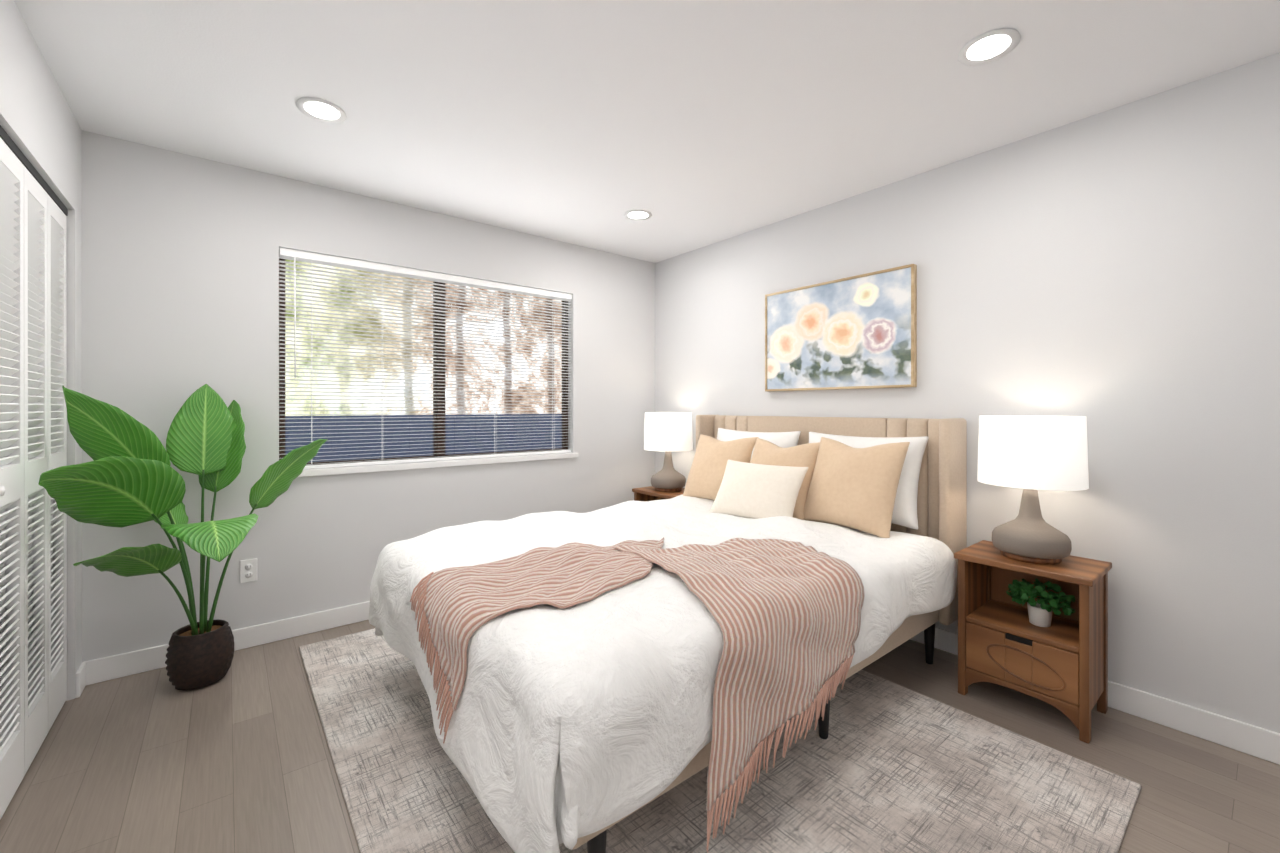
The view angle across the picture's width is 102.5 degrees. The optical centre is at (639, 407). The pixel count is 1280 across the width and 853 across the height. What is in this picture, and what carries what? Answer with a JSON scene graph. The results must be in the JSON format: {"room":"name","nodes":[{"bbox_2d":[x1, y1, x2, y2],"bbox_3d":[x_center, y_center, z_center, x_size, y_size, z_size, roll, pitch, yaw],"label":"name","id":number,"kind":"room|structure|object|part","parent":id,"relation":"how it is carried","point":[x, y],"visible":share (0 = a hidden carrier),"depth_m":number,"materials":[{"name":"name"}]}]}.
{"room":"bedroom","nodes":[
{"label":"bedroom","id":0,"kind":"room"},
{"bbox_2d":[0,0,81,700],"bbox_3d":[-1.177,0.001,0.553,0.150,2.440,4.250,0,0,-39],"label":"wall","id":1,"kind":"structure","parent":0,"point":[39,124],"depth_m":1.98,"materials":[{"name":"white paint"}]},
{"bbox_2d":[0,138,66,819],"bbox_3d":[-2.034,0.207,1.673,0.036,2.003,1.146,0,0,-39],"label":"closet door","id":2,"kind":"structure","parent":1,"relation":"in","point":[33,518],"depth_m":1.76,"materials":[{"name":"white wood"}]},
{"bbox_2d":[0,468,54,495],"bbox_3d":[-1.994,0.235,1.675,0.028,0.028,0.603,0,0,-39],"label":"door knob","id":3,"kind":"object","parent":2,"relation":"attached to","point":[2,490],"visible":0.46,"depth_m":1.45,"materials":[{"name":"white metal"}]},
{"bbox_2d":[0,125,67,215],"bbox_3d":[-2.038,-0.814,1.670,0.050,0.028,1.166,0,0,-39],"label":"door track","id":4,"kind":"object","parent":1,"relation":"attached to","point":[18,153],"visible":0.33,"depth_m":1.74,"materials":[{"name":"black metal"}]},
{"bbox_2d":[82,130,654,661],"bbox_3d":[-1.209,-0.001,3.352,3.610,2.440,0.150,0,0,-39],"label":"wall","id":5,"kind":"structure","parent":0,"point":[180,278],"depth_m":2.67,"materials":[{"name":"white paint"}]},
{"bbox_2d":[75,601,369,692],"bbox_3d":[-1.172,1.167,3.274,3.270,0.105,0.018,0,0,-39],"label":"baseboard","id":6,"kind":"structure","parent":5,"relation":"attached to","point":[94,671],"depth_m":2.60,"materials":[{"name":"white wood"}]},
{"bbox_2d":[240,558,256,582],"bbox_3d":[-1.994,0.830,2.618,0.070,0.114,0.008,0,0,-39],"label":"electrical outlet","id":7,"kind":"object","parent":5,"relation":"attached to","point":[248,570],"visible":1,"depth_m":2.62,"materials":[{"name":"white plastic"}]},
{"bbox_2d":[279,250,567,464],"bbox_3d":[-1.257,-0.256,3.339,1.800,1.190,0.060,0,0,-39],"label":"window","id":8,"kind":"structure","parent":5,"relation":"in","point":[439,448],"depth_m":3.29,"materials":[{"name":"brown metal"}]},
{"bbox_2d":[279,248,571,468],"bbox_3d":[-1.215,-0.259,3.287,1.792,1.180,0.054,0,0,-39],"label":"window blinds","id":9,"kind":"object","parent":8,"relation":"attached to","point":[311,258],"visible":0.96,"depth_m":3.15,"materials":[{"name":"white plastic"}]},
{"bbox_2d":[298,452,577,476],"bbox_3d":[-1.213,0.352,3.285,1.860,0.034,0.100,0,0,-39],"label":"window ledge","id":10,"kind":"object","parent":5,"relation":"attached to","point":[381,467],"visible":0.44,"depth_m":3.16,"materials":[{"name":"white paint"}]},
{"bbox_2d":[0,620,1279,852],"bbox_3d":[0.170,1.270,1.638,3.610,0.100,4.550,0,0,-39],"label":"floor","id":11,"kind":"structure","parent":0,"point":[238,758],"depth_m":1.74,"materials":[{"name":"brown wood"}]},
{"bbox_2d":[39,384,326,689],"bbox_3d":[-1.778,0.552,2.158,0.859,1.334,0.919,0,0,-39],"label":"plant","id":12,"kind":"object","parent":11,"relation":"on","point":[128,476],"visible":1,"depth_m":2.06,"materials":[{"name":"green plant"}]},
{"bbox_2d":[165,619,233,689],"bbox_3d":[-1.957,1.100,2.289,0.235,0.239,0.235,0,0,-39],"label":"plant pot","id":13,"kind":"object","parent":11,"relation":"on","point":[198,657],"depth_m":2.22,"materials":[{"name":"brown ceramic"}]},
{"bbox_2d":[632,486,684,500],"bbox_3d":[0.214,0.919,3.875,0.348,0.600,0.454,0,0,-39],"label":"nightstand","id":14,"kind":"object","parent":11,"relation":"on","point":[650,493],"visible":0.06,"depth_m":3.89,"materials":[{"name":"brown wood"}]},
{"bbox_2d":[644,412,692,491],"bbox_3d":[0.213,0.326,3.874,0.366,0.585,0.366,0,0,-39],"label":"lamp","id":15,"kind":"object","parent":14,"relation":"on","point":[667,432],"visible":1,"depth_m":3.74,"materials":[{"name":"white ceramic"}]},
{"bbox_3d":[0.213,0.173,3.873,0.366,0.280,0.366,0,0,-39],"label":"lamp shade","id":16,"kind":"part","parent":15,"relation":"part of","materials":[{"name":"white fabric"}]},
{"bbox_2d":[369,415,966,852],"bbox_3d":[0.177,0.634,2.388,2.334,1.169,1.816,0,0,-39],"label":"bed","id":17,"kind":"object","parent":11,"relation":"on","point":[589,679],"visible":1,"depth_m":1.62,"materials":[{"name":"beige fabric"}]},
{"bbox_2d":[424,537,663,710],"bbox_3d":[-0.210,0.691,1.869,1.038,0.301,0.534,0,0,-39],"label":"throw","id":18,"kind":"object","parent":17,"relation":"on","point":[468,610],"depth_m":1.63,"materials":[{"name":"pink fabric"}]},
{"bbox_2d":[683,434,758,499],"bbox_3d":[0.512,0.390,3.318,0.500,0.480,0.202,0,-24,47],"label":"pillow","id":19,"kind":"object","parent":17,"relation":"on","point":[709,463],"depth_m":3.27,"materials":[{"name":"beige fabric"}]},
{"bbox_2d":[614,538,864,810],"bbox_3d":[0.268,0.752,1.859,0.941,0.442,0.868,0,0,-39],"label":"throw","id":20,"kind":"object","parent":17,"relation":"on","point":[760,629],"depth_m":1.52,"materials":[{"name":"pink fabric"}]},
{"bbox_2d":[717,428,800,461],"bbox_3d":[0.709,0.359,3.297,0.207,0.480,0.700,19,-12,-37],"label":"pillow","id":21,"kind":"object","parent":17,"relation":"on","point":[781,437],"depth_m":3.20,"materials":[{"name":"white fabric"}]},
{"bbox_2d":[710,460,808,518],"bbox_3d":[0.639,0.457,2.818,0.560,0.360,0.151,0,-30,48],"label":"pillow","id":22,"kind":"object","parent":17,"relation":"on","point":[763,489],"depth_m":2.74,"materials":[{"name":"white fabric"}]},
{"bbox_2d":[750,438,819,519],"bbox_3d":[0.795,0.395,2.943,0.202,0.480,0.500,29,-17,-33],"label":"pillow","id":23,"kind":"object","parent":17,"relation":"on","point":[765,451],"depth_m":2.84,"materials":[{"name":"beige fabric"}]},
{"bbox_3d":[1.038,0.530,3.101,0.099,0.950,1.540,0,0,-39],"label":"headboard","id":24,"kind":"part","parent":17,"relation":"part of","materials":[{"name":"beige fabric"}]},
{"bbox_2d":[803,437,909,537],"bbox_3d":[1.065,0.380,2.583,0.204,0.500,0.520,26,-14,-31],"label":"pillow","id":25,"kind":"object","parent":17,"relation":"on","point":[851,482],"depth_m":2.50,"materials":[{"name":"beige fabric"}]},
{"bbox_2d":[809,432,928,529],"bbox_3d":[1.160,0.360,2.736,0.207,0.480,0.700,19,-12,-37],"label":"pillow","id":26,"kind":"object","parent":17,"relation":"on","point":[913,485],"depth_m":2.55,"materials":[{"name":"white fabric"}]},
{"bbox_2d":[299,628,1140,852],"bbox_3d":[-0.059,1.213,2.122,2.000,0.012,2.830,0,0,-39],"label":"rug","id":27,"kind":"object","parent":11,"relation":"on","point":[886,766],"visible":0.54,"depth_m":1.63,"materials":[{"name":"grey carpet"}]},
{"bbox_2d":[954,540,1111,743],"bbox_3d":[1.619,0.920,2.130,0.348,0.600,0.454,0,0,-39],"label":"nightstand","id":28,"kind":"object","parent":11,"relation":"on","point":[1039,631],"visible":1,"depth_m":2.05,"materials":[{"name":"brown wood"}]},
{"bbox_3d":[1.504,1.002,2.037,0.020,0.188,0.370,0,0,-39],"label":"drawer","id":29,"kind":"part","parent":28,"relation":"part of","materials":[{"name":"brown wood"}]},
{"bbox_2d":[977,415,1088,563],"bbox_3d":[1.617,0.327,2.129,0.366,0.585,0.366,0,0,-39],"label":"lamp","id":30,"kind":"object","parent":28,"relation":"on","point":[1030,456],"visible":0.98,"depth_m":2.01,"materials":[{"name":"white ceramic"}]},
{"bbox_3d":[1.617,0.174,2.128,0.366,0.280,0.366,0,0,-39],"label":"lamp shade","id":31,"kind":"part","parent":30,"relation":"part of","materials":[{"name":"white fabric"}]},
{"bbox_2d":[1006,578,1074,626],"bbox_3d":[1.628,0.794,2.098,0.171,0.177,0.234,0,0,-39],"label":"plant","id":32,"kind":"object","parent":28,"relation":"on","point":[1039,614],"depth_m":2.08,"materials":[{"name":"green plant"}]},
{"bbox_2d":[14,0,1279,262],"bbox_3d":[0.170,-1.270,1.637,3.610,0.100,4.550,0,0,-39],"label":"ceiling","id":33,"kind":"structure","parent":0,"point":[690,124],"depth_m":1.96,"materials":[{"name":"white paint"}]},
{"bbox_2d":[296,97,346,122],"bbox_3d":[-1.302,-1.217,2.102,0.176,0.006,0.176,0,0,-39],"label":"recessed light","id":34,"kind":"object","parent":33,"relation":"in","point":[318,109],"visible":1,"depth_m":2.10,"materials":[{"name":"white plastic"}]},
{"bbox_2d":[624,209,651,220],"bbox_3d":[-0.012,-1.217,3.243,0.176,0.006,0.176,0,0,-39],"label":"recessed light","id":35,"kind":"object","parent":33,"relation":"in","point":[637,215],"visible":1,"depth_m":3.24,"materials":[{"name":"white plastic"}]},
{"bbox_2d":[958,28,1020,65],"bbox_3d":[1.176,-1.217,1.734,0.176,0.006,0.176,0,0,-39],"label":"recessed light","id":36,"kind":"object","parent":33,"relation":"in","point":[989,47],"visible":1,"depth_m":1.73,"materials":[{"name":"white plastic"}]},
{"bbox_2d":[655,52,1279,732],"bbox_3d":[1.518,0.000,2.722,0.150,2.440,4.250,0,0,-39],"label":"wall","id":37,"kind":"structure","parent":0,"point":[1113,274],"depth_m":2.08,"materials":[{"name":"white paint"}]},
{"bbox_2d":[765,264,916,391],"bbox_3d":[1.136,-0.428,3.041,0.039,0.640,0.945,0,0,-39],"label":"picture frame","id":38,"kind":"object","parent":37,"relation":"attached to","point":[857,332],"visible":1,"depth_m":2.96,"materials":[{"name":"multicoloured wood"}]},
{"bbox_2d":[910,627,1279,764],"bbox_3d":[1.452,1.167,2.670,0.018,0.105,4.250,0,0,-39],"label":"baseboard","id":39,"kind":"structure","parent":37,"relation":"attached to","point":[1253,740],"depth_m":1.92,"materials":[{"name":"white"}]},
{"label":"outside","id":40,"kind":"structure","parent":0,"visible":0},
{"bbox_2d":[285,259,561,415],"bbox_3d":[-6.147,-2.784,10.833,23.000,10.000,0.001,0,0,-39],"label":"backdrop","id":41,"kind":"structure","parent":40,"point":[504,397],"depth_m":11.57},
{"bbox_3d":[-3.375,1.542,7.392,23.000,0.050,8.840,0,0,-39],"label":"ground","id":42,"kind":"structure","parent":40,"visible":0},
{"bbox_2d":[285,414,561,461],"bbox_3d":[-2.665,0.807,7.306,18.000,1.420,0.165,0,0,-39],"label":"fence","id":43,"kind":"object","parent":42,"relation":"on","point":[525,424],"depth_m":6.90,"materials":[{"name":"blue"}]}
]}

